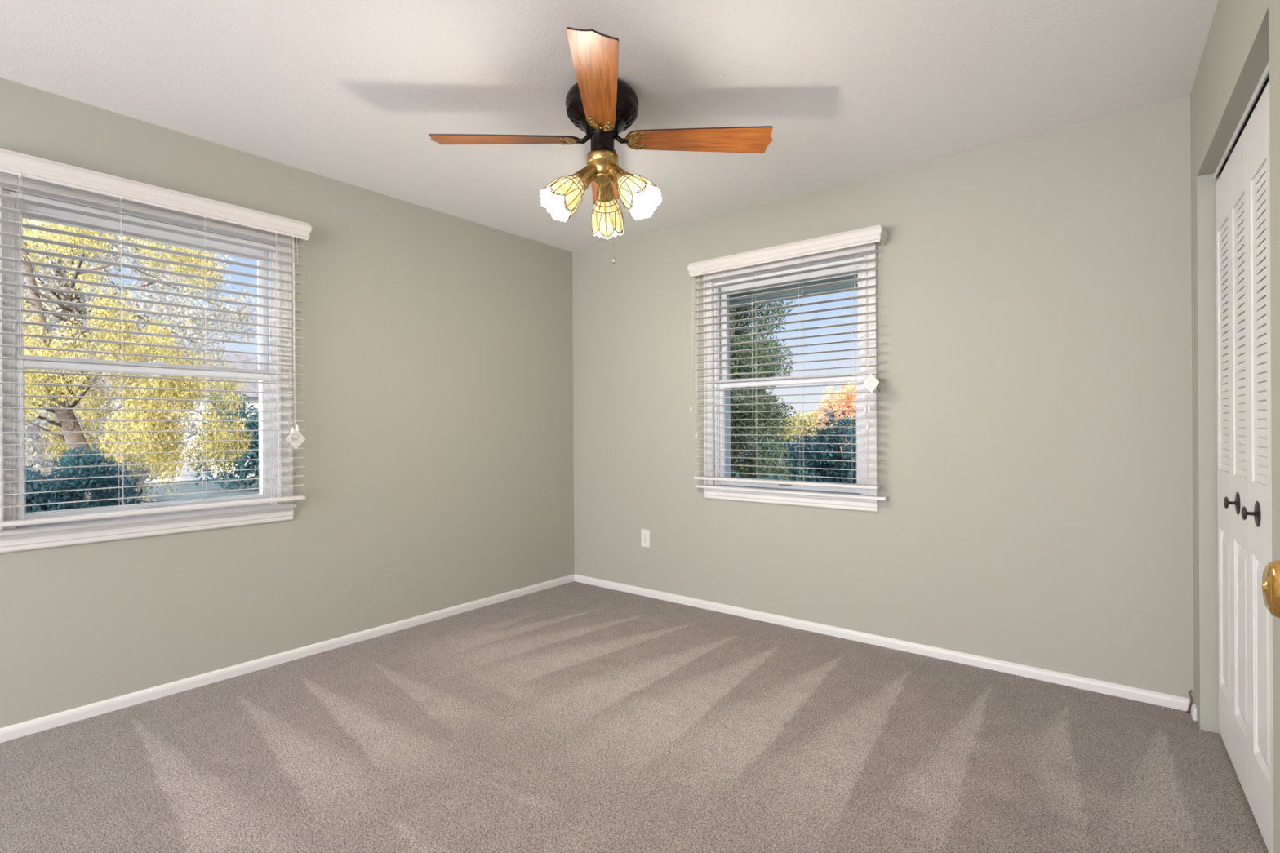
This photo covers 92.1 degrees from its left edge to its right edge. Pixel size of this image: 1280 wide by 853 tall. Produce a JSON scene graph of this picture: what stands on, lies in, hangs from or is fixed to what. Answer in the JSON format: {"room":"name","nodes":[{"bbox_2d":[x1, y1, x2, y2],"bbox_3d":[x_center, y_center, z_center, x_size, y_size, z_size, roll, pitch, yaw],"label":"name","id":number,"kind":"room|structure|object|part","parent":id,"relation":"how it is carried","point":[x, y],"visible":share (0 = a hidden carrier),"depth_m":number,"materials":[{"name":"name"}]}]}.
{"room":"empty bedroom","nodes":[
{"label":"empty bedroom","id":0,"kind":"room"},
{"bbox_2d":[0,77,573,728],"bbox_3d":[-2.489,0.086,2.207,0.150,2.740,6.200,0,0,39],"label":"wall","id":1,"kind":"structure","parent":0,"point":[437,362],"depth_m":3.26,"materials":[{"name":"grey paint"}]},
{"bbox_2d":[0,172,296,553],"bbox_3d":[-2.094,-0.238,2.668,0.196,1.400,1.062,0,0,39],"label":"window","id":2,"kind":"structure","parent":1,"relation":"in","point":[34,536],"depth_m":2.59,"materials":[{"name":"white paint"}]},
{"bbox_3d":[-2.109,-0.545,2.678,0.030,0.622,0.892,0,0,39],"label":"sash","id":3,"kind":"part","parent":2,"relation":"part of","materials":[{"name":"white plastic"}]},
{"bbox_3d":[-2.078,0.052,2.656,0.028,0.646,0.892,0,0,39],"label":"sash","id":4,"kind":"part","parent":2,"relation":"part of","materials":[{"name":"white plastic"}]},
{"bbox_2d":[0,147,311,527],"bbox_3d":[-2.004,-0.318,2.596,0.126,1.353,1.170,0,0,39],"label":"window blind","id":5,"kind":"object","parent":2,"relation":"attached to","point":[11,162],"visible":1,"depth_m":2.51,"materials":[{"name":"grey plastic"}]},
{"bbox_3d":[-2.265,-0.285,2.257,0.055,1.270,0.011,0,0,41],"label":"ladder cord","id":6,"kind":"part","parent":5,"relation":"part of","materials":[{"name":"white fabric"}]},
{"bbox_3d":[-2.087,-0.286,2.481,0.055,1.270,0.011,0,0,41],"label":"ladder cord","id":7,"kind":"part","parent":5,"relation":"part of","materials":[{"name":"white fabric"}]},
{"bbox_3d":[-1.995,0.350,2.591,0.054,0.017,1.106,0,0,39],"label":"rail","id":8,"kind":"part","parent":5,"relation":"part of","materials":[{"name":"grey"}]},
{"bbox_3d":[-1.908,-0.287,2.704,0.055,1.270,0.011,0,0,41],"label":"ladder cord","id":9,"kind":"part","parent":5,"relation":"part of","materials":[{"name":"white fabric"}]},
{"bbox_3d":[-1.729,-0.288,2.928,0.055,1.270,0.011,0,0,41],"label":"ladder cord","id":10,"kind":"part","parent":5,"relation":"part of","materials":[{"name":"white fabric"}]},
{"bbox_3d":[-1.659,-0.451,2.959,0.006,0.935,0.007,0,0,39],"label":"pull cord","id":11,"kind":"part","parent":5,"relation":"part of","materials":[{"name":"white fabric"}]},
{"bbox_2d":[0,573,574,742],"bbox_3d":[-2.419,1.131,2.156,0.013,0.049,6.200,0,0,39],"label":"baseboard","id":12,"kind":"structure","parent":1,"relation":"attached to","point":[46,722],"depth_m":2.85,"materials":[{"name":"white paint"}]},
{"bbox_2d":[0,0,1218,252],"bbox_3d":[-0.654,-1.355,0.830,4.750,0.120,6.350,0,0,39],"label":"ceiling","id":13,"kind":"structure","parent":0,"point":[353,92],"depth_m":2.29,"materials":[{"name":"white paint"}]},
{"bbox_2d":[428,26,773,263],"bbox_3d":[-0.145,-0.967,2.390,1.015,0.660,1.015,0,0,44],"label":"ceiling fan","id":14,"kind":"object","parent":13,"relation":"hanging from","point":[602,105],"visible":1,"depth_m":2.34,"materials":[{"name":"brown wood"}]},
{"bbox_3d":[-0.520,-1.109,2.384,0.574,0.006,0.152,0,12,-1],"label":"blade","id":15,"kind":"part","parent":14,"relation":"part of","materials":[{"name":"brown wood"}]},
{"bbox_3d":[-0.280,-0.872,2.321,0.138,0.147,0.134,47,-19,-19],"label":"lamp shade","id":16,"kind":"part","parent":14,"relation":"part of","materials":[{"name":"beige glass"}]},
{"bbox_3d":[-0.200,-0.966,2.362,0.074,0.122,0.075,47,-19,-19],"label":"light arm","id":17,"kind":"part","parent":14,"relation":"part of","materials":[{"name":"gold metal"}]},
{"bbox_3d":[-0.139,-1.112,2.015,0.152,0.006,0.574,12,0,-1],"label":"blade","id":18,"kind":"part","parent":14,"relation":"part of","materials":[{"name":"brown wood"}]},
{"bbox_3d":[-0.141,-0.966,2.453,0.075,0.122,0.074,0,44,3],"label":"light arm","id":19,"kind":"part","parent":14,"relation":"part of","materials":[{"name":"gold metal"}]},
{"bbox_3d":[-0.152,-1.112,2.765,0.152,0.006,0.574,-13,0,-1],"label":"blade","id":20,"kind":"part","parent":14,"relation":"part of","materials":[{"name":"brown wood"}]},
{"bbox_3d":[-0.136,-0.873,2.542,0.134,0.147,0.138,0,44,3],"label":"lamp shade","id":21,"kind":"part","parent":14,"relation":"part of","materials":[{"name":"beige glass"}]},
{"bbox_3d":[-0.105,-0.838,2.418,0.006,0.399,0.006,0,0,16],"label":"pull chain","id":22,"kind":"part","parent":14,"relation":"part of","materials":[{"name":"gold metal"}]},
{"bbox_3d":[-0.092,-0.966,2.356,0.074,0.122,0.075,-49,-24,23],"label":"light arm","id":23,"kind":"part","parent":14,"relation":"part of","materials":[{"name":"gold metal"}]},
{"bbox_3d":[-0.016,-0.873,2.307,0.138,0.147,0.134,-49,-24,23],"label":"lamp shade","id":24,"kind":"part","parent":14,"relation":"part of","materials":[{"name":"beige glass"}]},
{"bbox_3d":[0.229,-1.114,2.397,0.574,0.006,0.152,0,-13,-1],"label":"blade","id":25,"kind":"part","parent":14,"relation":"part of","materials":[{"name":"brown wood"}]},
{"bbox_2d":[0,581,1269,852],"bbox_3d":[-0.971,1.147,0.999,3.720,0.001,6.200,0,0,39],"label":"floor","id":26,"kind":"structure","parent":0,"point":[574,717],"depth_m":2.14,"materials":[{"name":"beige carpet"}]},
{"bbox_2d":[1185,689,1192,713],"bbox_3d":[2.163,1.083,2.426,0.029,0.089,0.016,0,0,-4],"label":"stub","id":27,"kind":"object","parent":26,"relation":"on","point":[1191,691],"visible":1,"depth_m":2.42,"materials":[{"name":"brown"}]},
{"bbox_2d":[572,95,1193,711],"bbox_3d":[1.290,0.064,3.252,4.750,2.740,0.150,0,0,39],"label":"wall","id":28,"kind":"structure","parent":0,"point":[1034,298],"depth_m":2.92,"materials":[{"name":"grey paint"}]},
{"bbox_2d":[640,528,649,547],"bbox_3d":[0.036,0.754,4.155,0.073,0.119,0.009,0,0,39],"label":"wall outlet","id":29,"kind":"object","parent":28,"relation":"attached to","point":[645,534],"visible":1,"depth_m":4.15,"materials":[{"name":"white plastic"}]},
{"bbox_2d":[695,242,888,511],"bbox_3d":[0.853,-0.255,3.570,1.154,1.400,0.196,0,0,39],"label":"window","id":30,"kind":"structure","parent":28,"relation":"in","point":[851,499],"depth_m":3.53,"materials":[{"name":"white paint"}]},
{"bbox_2d":[687,224,888,489],"bbox_3d":[0.778,-0.344,3.478,1.170,1.333,0.132,0,0,39],"label":"window blind","id":31,"kind":"object","parent":30,"relation":"attached to","point":[877,233],"visible":1,"depth_m":3.41,"materials":[{"name":"grey plastic"}]},
{"bbox_3d":[0.336,-0.448,3.787,0.059,0.965,0.003,0,0,39],"label":"pull cord","id":32,"kind":"part","parent":31,"relation":"part of","materials":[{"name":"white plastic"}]},
{"bbox_3d":[0.442,-0.311,3.742,0.011,1.250,0.055,0,0,41],"label":"ladder cord","id":33,"kind":"part","parent":31,"relation":"part of","materials":[{"name":"white fabric"}]},
{"bbox_3d":[0.665,-0.312,3.563,0.011,1.250,0.055,0,0,41],"label":"ladder cord","id":34,"kind":"part","parent":31,"relation":"part of","materials":[{"name":"white fabric"}]},
{"bbox_3d":[0.780,0.314,3.475,1.106,0.017,0.054,0,0,39],"label":"rail","id":35,"kind":"part","parent":31,"relation":"part of","materials":[{"name":"grey"}]},
{"bbox_3d":[0.889,-0.314,3.385,0.011,1.250,0.055,0,0,41],"label":"ladder cord","id":36,"kind":"part","parent":31,"relation":"part of","materials":[{"name":"white fabric"}]},
{"bbox_3d":[1.113,-0.315,3.206,0.011,1.250,0.055,0,0,41],"label":"ladder cord","id":37,"kind":"part","parent":31,"relation":"part of","materials":[{"name":"white fabric"}]},
{"bbox_3d":[1.153,-0.475,3.134,0.022,0.920,0.004,0,0,39],"label":"pull cord","id":38,"kind":"part","parent":31,"relation":"part of","materials":[{"name":"white fabric"}]},
{"bbox_3d":[0.868,-0.266,3.590,0.930,1.255,0.146,0,0,39],"label":"frame","id":39,"kind":"part","parent":30,"relation":"part of","materials":[{"name":"white plastic"}]},
{"bbox_3d":[0.843,0.035,3.556,0.892,0.646,0.028,0,0,39],"label":"sash","id":40,"kind":"part","parent":30,"relation":"part of","materials":[{"name":"white plastic"}]},
{"bbox_3d":[0.861,-0.562,3.584,0.892,0.622,0.030,0,0,39],"label":"sash","id":41,"kind":"part","parent":30,"relation":"part of","materials":[{"name":"white plastic"}]},
{"bbox_2d":[573,574,1189,711],"bbox_3d":[0.847,1.112,3.506,3.405,0.049,0.013,0,0,39],"label":"baseboard","id":42,"kind":"structure","parent":28,"relation":"attached to","point":[1163,700],"depth_m":3.04,"materials":[{"name":"white paint"}]},
{"bbox_2d":[1190,0,1279,852],"bbox_3d":[0.406,-0.056,-0.087,0.121,2.490,6.220,0,0,36],"label":"wall","id":43,"kind":"structure","parent":0,"point":[1243,37],"depth_m":2.16,"materials":[{"name":"grey paint"}]},
{"bbox_2d":[1191,703,1197,720],"bbox_3d":[2.144,1.105,2.386,0.013,0.048,0.053,0,0,36],"label":"baseboard","id":44,"kind":"structure","parent":43,"relation":"attached to","point":[1193,708],"depth_m":2.37,"materials":[{"name":"white paint"}]},
{"bbox_2d":[1215,123,1251,808],"bbox_3d":[1.948,0.115,2.035,0.063,2.006,0.572,0,0,36],"label":"door","id":45,"kind":"structure","parent":43,"relation":"in","point":[1231,186],"depth_m":2.00,"materials":[{"name":"white wood"}]},
{"bbox_3d":[1.865,0.242,1.950,0.027,0.038,0.038,0,0,36],"label":"knob","id":46,"kind":"part","parent":45,"relation":"part of","materials":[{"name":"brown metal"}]},
{"bbox_2d":[1214,61,1269,178],"bbox_3d":[1.786,-0.909,1.792,0.036,0.044,1.162,0,0,36],"label":"door track","id":47,"kind":"object","parent":43,"relation":"attached to","point":[1264,78],"visible":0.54,"depth_m":1.84,"materials":[{"name":"white metal"}]},
{"bbox_2d":[1240,80,1273,852],"bbox_3d":[1.609,0.117,1.572,0.063,2.006,0.572,0,0,36],"label":"door","id":48,"kind":"structure","parent":43,"relation":"in","point":[1258,125],"depth_m":1.69,"materials":[{"name":"white wood"}]},
{"bbox_3d":[1.695,0.242,1.719,0.027,0.038,0.038,0,0,36],"label":"knob","id":49,"kind":"part","parent":48,"relation":"part of","materials":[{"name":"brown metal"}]},
{"bbox_2d":[1262,560,1279,618],"bbox_3d":[0.447,0.123,0.302,0.101,2.008,0.760,0,0,36],"label":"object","id":50,"kind":"structure","parent":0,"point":[1271,573],"depth_m":0.57,"materials":[{"name":"gold metal"}]},
{"label":"outside","id":51,"kind":"structure","parent":0,"visible":0},
{"bbox_2d":[119,435,847,503],"bbox_3d":[25.703,1.646,37.353,120.000,0.200,96.100,0,0,39],"label":"lawn","id":52,"kind":"structure","parent":51,"point":[202,486],"depth_m":16.90,"materials":[{"name":"green plant"}]},
{"bbox_2d":[25,444,147,512],"bbox_3d":[-4.887,0.899,5.349,0.737,1.507,1.228,0,0,29],"label":"bush","id":53,"kind":"object","parent":52,"relation":"on","point":[74,460],"visible":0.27,"depth_m":5.30,"materials":[{"name":"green plant"}]},
{"bbox_2d":[25,404,173,507],"bbox_3d":[-12.152,0.525,13.060,2.318,3.150,3.620,0,0,39],"label":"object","id":54,"kind":"object","parent":52,"relation":"on","point":[42,466],"visible":0.03,"depth_m":13.73,"materials":[{"name":"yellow plant"}]},
{"bbox_2d":[22,217,252,506],"bbox_3d":[-6.364,-0.405,7.369,2.733,4.298,2.787,0,0,-5],"label":"tree","id":55,"kind":"object","parent":52,"relation":"on","point":[51,390],"visible":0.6,"depth_m":7.10,"materials":[{"name":"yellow plant"}]},
{"bbox_2d":[22,217,257,508],"bbox_3d":[-8.769,-1.052,9.618,4.416,5.609,3.905,0,0,-12],"label":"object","id":56,"kind":"object","parent":52,"relation":"on","point":[35,450],"visible":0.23,"depth_m":9.76,"materials":[{"name":"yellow plant"}]},
{"bbox_2d":[35,340,258,483],"bbox_3d":[-15.970,-0.513,23.666,7.000,4.600,10.300,0,0,39],"label":"neighbor house","id":57,"kind":"structure","parent":52,"relation":"on","point":[250,386],"depth_m":21.11,"materials":[{"name":"white"}]},
{"bbox_2d":[185,386,258,491],"bbox_3d":[-10.745,0.371,17.226,2.374,3.180,3.270,0,0,39],"label":"bush","id":58,"kind":"object","parent":52,"relation":"on","point":[253,425],"visible":0.23,"depth_m":16.62,"materials":[{"name":"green plant"}]},
{"bbox_2d":[730,469,782,479],"bbox_3d":[1.373,1.156,7.097,2.025,1.350,1.134,0,0,39],"label":"shrub","id":59,"kind":"object","parent":52,"relation":"on","point":[779,477],"visible":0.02,"depth_m":7.08,"materials":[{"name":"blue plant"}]},
{"bbox_2d":[729,299,797,479],"bbox_3d":[1.270,-0.906,8.709,1.848,5.297,1.737,0,0,15],"label":"conifer","id":60,"kind":"object","parent":52,"relation":"on","point":[762,433],"visible":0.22,"depth_m":8.33,"materials":[{"name":"green plant"}]},
{"bbox_2d":[737,405,856,484],"bbox_3d":[2.843,0.779,9.271,3.438,2.185,1.308,0,0,40],"label":"clipped hedge","id":61,"kind":"object","parent":52,"relation":"on","point":[834,455],"visible":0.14,"depth_m":9.10,"materials":[{"name":"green plant"}]},
{"bbox_2d":[766,408,839,444],"bbox_3d":[10.843,0.048,38.999,6.158,2.304,3.074,0,0,39],"label":"hedgerow","id":62,"kind":"object","parent":52,"relation":"on","point":[807,423],"visible":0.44,"depth_m":38.48,"materials":[{"name":"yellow plant"}]},
{"bbox_2d":[815,382,856,451],"bbox_3d":[10.105,-0.416,29.307,3.402,4.103,3.159,0,0,15],"label":"tree","id":63,"kind":"object","parent":52,"relation":"on","point":[845,397],"visible":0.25,"depth_m":29.01,"materials":[{"name":"orange plant"}]},
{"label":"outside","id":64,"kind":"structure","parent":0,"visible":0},
{"bbox_2d":[729,274,857,305],"bbox_3d":[0.112,-2.012,0.952,7.300,2.315,6.100,0,0,39],"label":"house roof","id":65,"kind":"structure","parent":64,"point":[845,286],"depth_m":4.00,"materials":[{"name":"grey"}]}
]}

